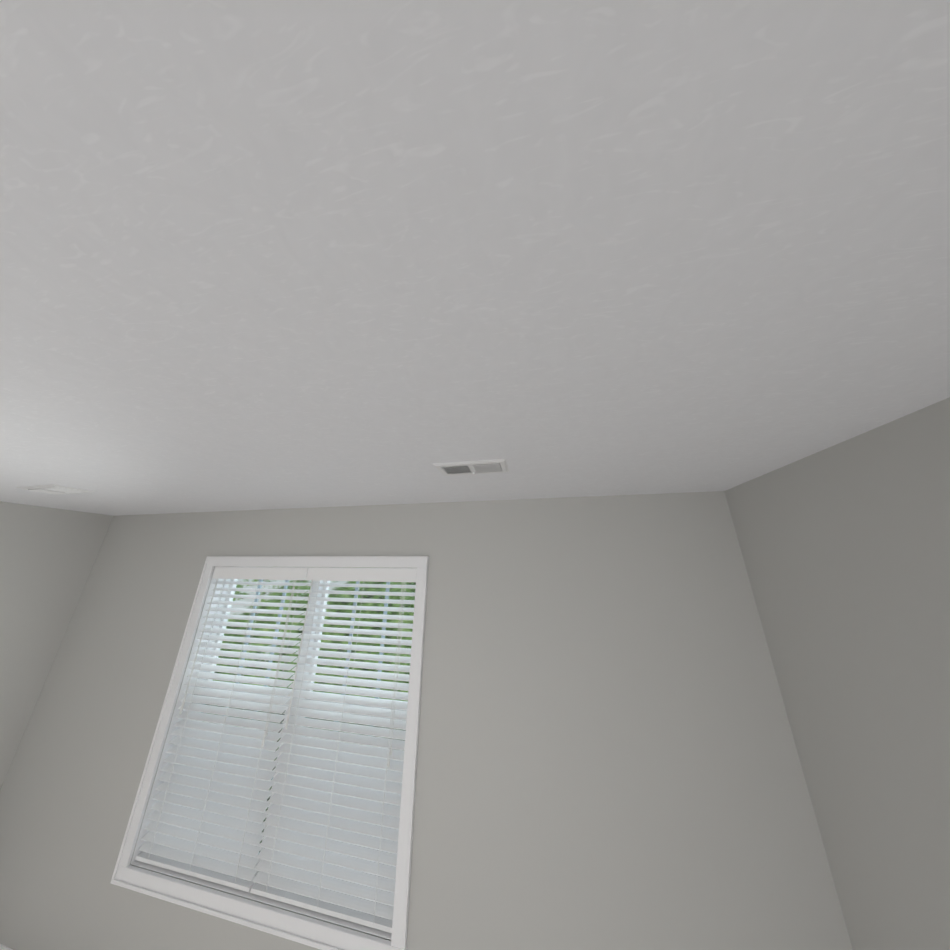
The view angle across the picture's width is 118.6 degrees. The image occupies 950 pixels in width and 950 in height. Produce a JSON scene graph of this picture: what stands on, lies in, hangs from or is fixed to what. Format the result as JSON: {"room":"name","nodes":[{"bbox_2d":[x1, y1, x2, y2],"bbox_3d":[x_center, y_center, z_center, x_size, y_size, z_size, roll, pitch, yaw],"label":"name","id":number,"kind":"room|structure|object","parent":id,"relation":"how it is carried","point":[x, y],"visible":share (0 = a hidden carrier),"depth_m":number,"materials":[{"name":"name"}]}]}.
{"room":"empty bedroom","nodes":[
{"label":"empty bedroom","id":0,"kind":"room"},
{"bbox_2d":[0,501,113,789],"bbox_3d":[-3.536,0.880,0.124,0.180,2.440,4.393,-3,-19,11],"label":"wall","id":1,"kind":"structure","parent":0,"point":[48,556],"depth_m":1.96,"materials":[{"name":"paint"}]},
{"bbox_2d":[0,491,852,949],"bbox_3d":[-0.845,1.399,1.624,4.435,2.440,0.180,-3,-19,11],"label":"wall","id":2,"kind":"structure","parent":0,"point":[608,757],"depth_m":1.38,"materials":[{"name":"paint"}]},
{"bbox_2d":[0,944,12,949],"bbox_3d":[-0.874,2.483,1.164,4.435,0.092,0.015,-3,-19,11],"label":"baseboard","id":3,"kind":"structure","parent":2,"relation":"attached to","point":[2,947],"depth_m":1.50,"materials":[{"name":"white wood"}]},
{"bbox_2d":[110,556,428,949],"bbox_3d":[-1.085,1.351,1.675,1.666,1.660,0.195,-3,-19,11],"label":"window","id":4,"kind":"structure","parent":2,"relation":"in","point":[335,836],"depth_m":1.55,"materials":[{"name":"white plastic"}]},
{"bbox_2d":[135,567,313,892],"bbox_3d":[-1.467,1.357,1.711,0.756,1.509,0.065,-3,-19,11],"label":"blind","id":5,"kind":"object","parent":4,"relation":"attached to","point":[203,824],"depth_m":1.63,"materials":[{"name":"white plastic"}]},
{"bbox_2d":[250,568,419,933],"bbox_3d":[-0.721,1.313,1.561,0.756,1.509,0.065,-3,-19,11],"label":"blind","id":6,"kind":"object","parent":4,"relation":"attached to","point":[330,852],"depth_m":1.47,"materials":[{"name":"white plastic"}]},
{"bbox_2d":[0,0,949,515],"bbox_3d":[-1.268,-0.468,0.071,4.795,0.120,4.393,-3,-19,11],"label":"ceiling","id":7,"kind":"structure","parent":0,"point":[272,254],"depth_m":0.36,"materials":[{"name":"paint"}]},
{"bbox_2d":[16,484,93,494],"bbox_3d":[-2.309,0.087,1.553,0.290,0.016,0.145,-3,-19,11],"label":"ceiling vent","id":8,"kind":"object","parent":7,"relation":"in","point":[54,489],"visible":1,"depth_m":1.53,"materials":[{"name":"white metal"}]},
{"bbox_2d":[433,459,508,475],"bbox_3d":[-0.012,-0.023,1.167,0.290,0.016,0.145,-3,-19,11],"label":"ceiling vent","id":9,"kind":"object","parent":7,"relation":"in","point":[474,467],"visible":1,"depth_m":1.15,"materials":[{"name":"white metal"}]},
{"bbox_2d":[725,397,949,949],"bbox_3d":[0.980,0.613,-0.787,0.180,2.440,4.393,-3,-19,11],"label":"wall","id":10,"kind":"structure","parent":0,"point":[845,547],"depth_m":0.87,"materials":[{"name":"paint"}]}
]}

